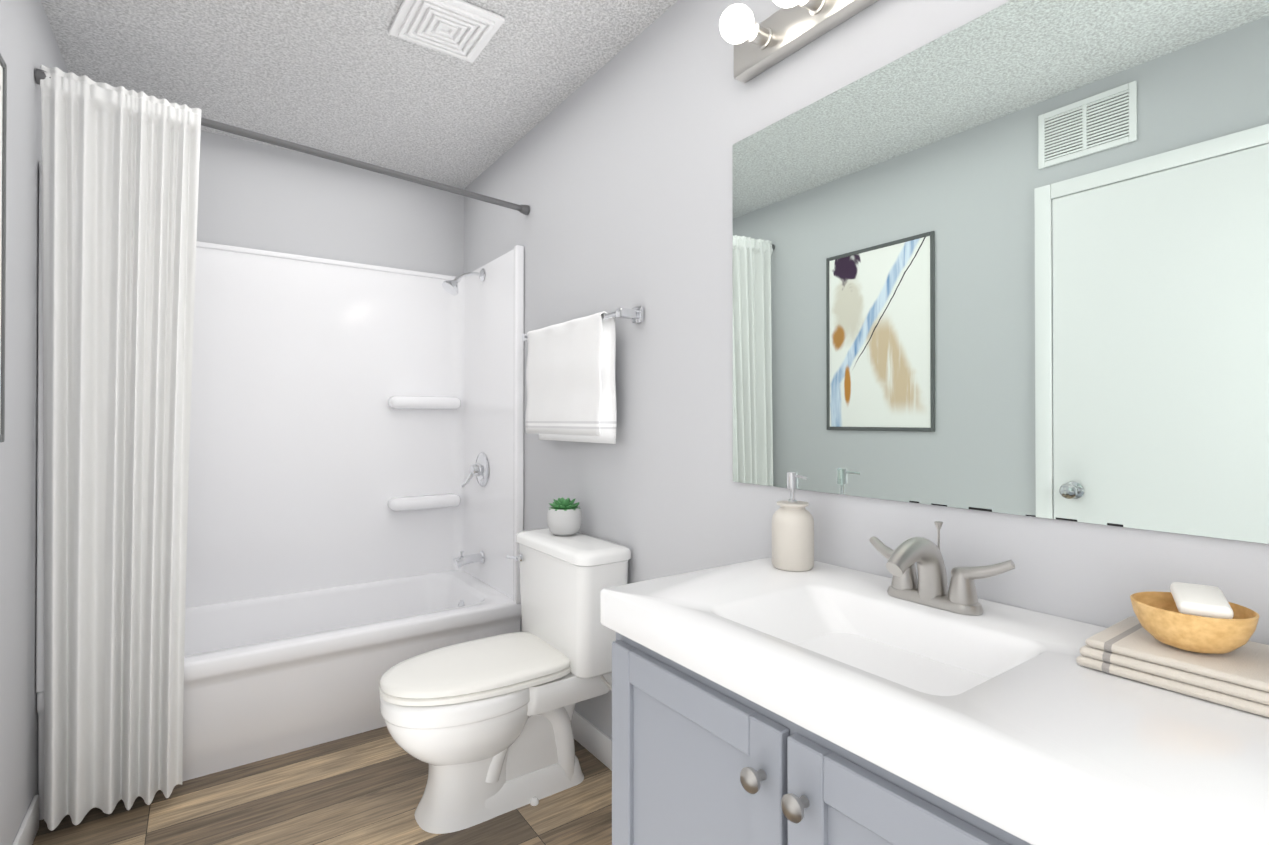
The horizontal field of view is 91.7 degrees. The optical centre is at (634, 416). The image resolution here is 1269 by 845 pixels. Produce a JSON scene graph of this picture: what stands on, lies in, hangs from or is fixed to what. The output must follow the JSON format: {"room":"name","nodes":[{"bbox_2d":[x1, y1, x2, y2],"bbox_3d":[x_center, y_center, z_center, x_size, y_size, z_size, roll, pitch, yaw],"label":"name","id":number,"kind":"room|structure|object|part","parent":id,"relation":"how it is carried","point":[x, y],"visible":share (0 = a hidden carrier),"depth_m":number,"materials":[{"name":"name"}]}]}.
{"room":"bathroom","nodes":[
{"label":"bathroom","id":0,"kind":"room"},
{"bbox_2d":[0,0,67,844],"bbox_3d":[-1.213,-0.021,0.949,0.100,2.440,3.730,0,0,-35],"label":"wall","id":1,"kind":"structure","parent":0,"point":[28,44],"depth_m":1.65,"materials":[{"name":"grey paint"}]},
{"bbox_2d":[0,54,6,441],"bbox_3d":[-1.335,-0.390,1.226,0.010,0.900,0.580,0,0,-35],"label":"picture","id":2,"kind":"object","parent":1,"relation":"attached to","point":[3,93],"visible":1,"depth_m":1.45,"materials":[{"name":"grey"}]},
{"bbox_2d":[12,795,38,844],"bbox_3d":[-0.948,1.147,0.663,0.012,0.100,2.768,0,0,-35],"label":"baseboard","id":3,"kind":"structure","parent":1,"relation":"attached to","point":[27,831],"depth_m":1.71,"materials":[{"name":"white wood"}]},
{"bbox_2d":[35,65,529,830],"bbox_3d":[-1.077,0.079,2.190,1.545,2.184,0.104,0,0,-35],"label":"shower curtain","id":4,"kind":"object","parent":1,"relation":"attached to","point":[119,207],"visible":1,"depth_m":1.86,"materials":[{"name":"white fabric"}]},
{"bbox_3d":[-1.094,-0.936,2.220,1.545,0.127,0.042,0,0,-35],"label":"curtain rod","id":5,"kind":"part","parent":4,"relation":"part of","materials":[{"name":"grey metal"}]},
{"bbox_2d":[32,726,611,844],"bbox_3d":[-0.538,1.251,1.416,1.750,0.100,3.730,0,0,-35],"label":"floor","id":6,"kind":"structure","parent":0,"point":[366,788],"depth_m":1.88,"materials":[{"name":"wood"}]},
{"bbox_2d":[36,161,523,819],"bbox_3d":[-1.332,0.231,2.553,1.544,1.954,0.761,0,0,-35],"label":"bathtub","id":7,"kind":"object","parent":6,"relation":"on","point":[356,487],"visible":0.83,"depth_m":2.81,"materials":[{"name":"white plastic"}]},
{"bbox_2d":[379,528,630,833],"bbox_3d":[-0.415,0.813,1.954,0.728,0.786,0.567,0,0,-35],"label":"toilet","id":8,"kind":"object","parent":6,"relation":"on","point":[482,728],"visible":0.98,"depth_m":1.89,"materials":[{"name":"white ceramic"}]},
{"bbox_3d":[-0.493,0.786,1.933,0.578,0.050,0.376,0,0,-35],"label":"seat","id":9,"kind":"part","parent":8,"relation":"part of","materials":[{"name":"white plastic"}]},
{"bbox_3d":[-0.435,0.511,2.236,0.030,0.028,0.084,0,0,-35],"label":"lever","id":10,"kind":"part","parent":8,"relation":"part of","materials":[{"name":"silver metal"}]},
{"bbox_2d":[547,497,581,535],"bbox_3d":[-0.249,0.355,2.193,0.127,0.128,0.127,0,0,-35],"label":"plant","id":11,"kind":"object","parent":8,"relation":"on","point":[564,517],"visible":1,"depth_m":2.15,"materials":[{"name":"green plant"}]},
{"bbox_2d":[600,557,1268,844],"bbox_3d":[0.427,0.763,0.909,0.550,0.870,1.003,0,0,-35],"label":"bathroom vanity","id":12,"kind":"object","parent":6,"relation":"on","point":[765,701],"visible":1,"depth_m":0.79,"materials":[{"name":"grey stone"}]},
{"bbox_2d":[772,471,813,571],"bbox_3d":[0.346,0.226,1.347,0.090,0.208,0.090,0,0,-35],"label":"soap dispenser","id":13,"kind":"object","parent":12,"relation":"on","point":[792,534],"visible":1,"depth_m":1.31,"materials":[{"name":"beige ceramic"}]},
{"bbox_2d":[869,521,1015,614],"bbox_3d":[0.485,0.258,1.057,0.155,0.141,0.260,0,0,-35],"label":"faucet","id":14,"kind":"object","parent":12,"relation":"on","point":[928,586],"visible":1,"depth_m":1.04,"materials":[{"name":"silver metal"}]},
{"bbox_2d":[1076,616,1268,717],"bbox_3d":[0.735,0.308,0.741,0.180,0.036,0.292,0,0,-35],"label":"hand towels","id":15,"kind":"object","parent":12,"relation":"on","point":[1131,647],"visible":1,"depth_m":0.74,"materials":[{"name":"beige fabric"}]},
{"bbox_2d":[1130,591,1259,653],"bbox_3d":[0.698,0.262,0.771,0.120,0.053,0.120,0,0,-35],"label":"bowl","id":16,"kind":"object","parent":15,"relation":"on","point":[1161,617],"visible":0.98,"depth_m":0.74,"materials":[{"name":"beige wood"}]},
{"bbox_2d":[1170,582,1233,618],"bbox_3d":[0.709,0.231,0.771,0.050,0.027,0.080,0,0,35],"label":"soap bar","id":17,"kind":"object","parent":16,"relation":"in","point":[1201,600],"visible":0.88,"depth_m":0.75,"materials":[{"name":"white"}]},
{"bbox_2d":[197,131,463,276],"bbox_3d":[-1.581,-0.009,2.909,1.550,2.440,0.100,0,0,-35],"label":"wall","id":18,"kind":"structure","parent":0,"point":[254,195],"depth_m":2.92,"materials":[{"name":"grey paint"}]},
{"bbox_2d":[41,0,677,188],"bbox_3d":[-0.538,-1.289,1.431,1.750,0.100,3.730,0,0,-35],"label":"ceiling","id":19,"kind":"structure","parent":0,"point":[354,79],"depth_m":2.18,"materials":[{"name":"white paint"}]},
{"bbox_2d":[389,0,504,62],"bbox_3d":[-0.593,-1.222,1.936,0.280,0.022,0.280,0,0,-35],"label":"fan","id":20,"kind":"object","parent":19,"relation":"attached to","point":[463,30],"visible":1,"depth_m":1.92,"materials":[{"name":"white plastic"}]},
{"bbox_2d":[464,0,1268,738],"bbox_3d":[0.137,-0.016,1.898,0.100,2.440,3.730,0,0,-35],"label":"wall","id":21,"kind":"structure","parent":0,"point":[616,174],"depth_m":1.78,"materials":[{"name":"grey paint"}]},
{"bbox_2d":[522,306,643,443],"bbox_3d":[-0.223,-0.129,2.238,0.092,0.441,0.752,0,0,-35],"label":"towel rail","id":22,"kind":"object","parent":21,"relation":"attached to","point":[570,381],"visible":1,"depth_m":2.14,"materials":[{"name":"white fabric"}]},
{"bbox_2d":[571,710,611,770],"bbox_3d":[-0.063,1.155,2.079,0.012,0.100,1.468,0,0,-35],"label":"baseboard","id":23,"kind":"structure","parent":21,"relation":"attached to","point":[596,742],"depth_m":2.19,"materials":[{"name":"white wood"}]},
{"bbox_2d":[720,0,877,82],"bbox_3d":[0.493,-0.913,1.151,0.176,0.095,0.970,0,0,-35],"label":"sconce","id":24,"kind":"object","parent":21,"relation":"attached to","point":[788,28],"visible":1,"depth_m":1.42,"materials":[{"name":"silver metal"}]},
{"bbox_2d":[733,0,1268,543],"bbox_3d":[0.678,-0.276,1.033,0.006,0.890,1.450,0,0,-35],"label":"mirror","id":25,"kind":"object","parent":21,"relation":"attached to","point":[1011,256],"visible":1,"depth_m":1.04,"materials":[{"name":"clear glass"}]}
]}

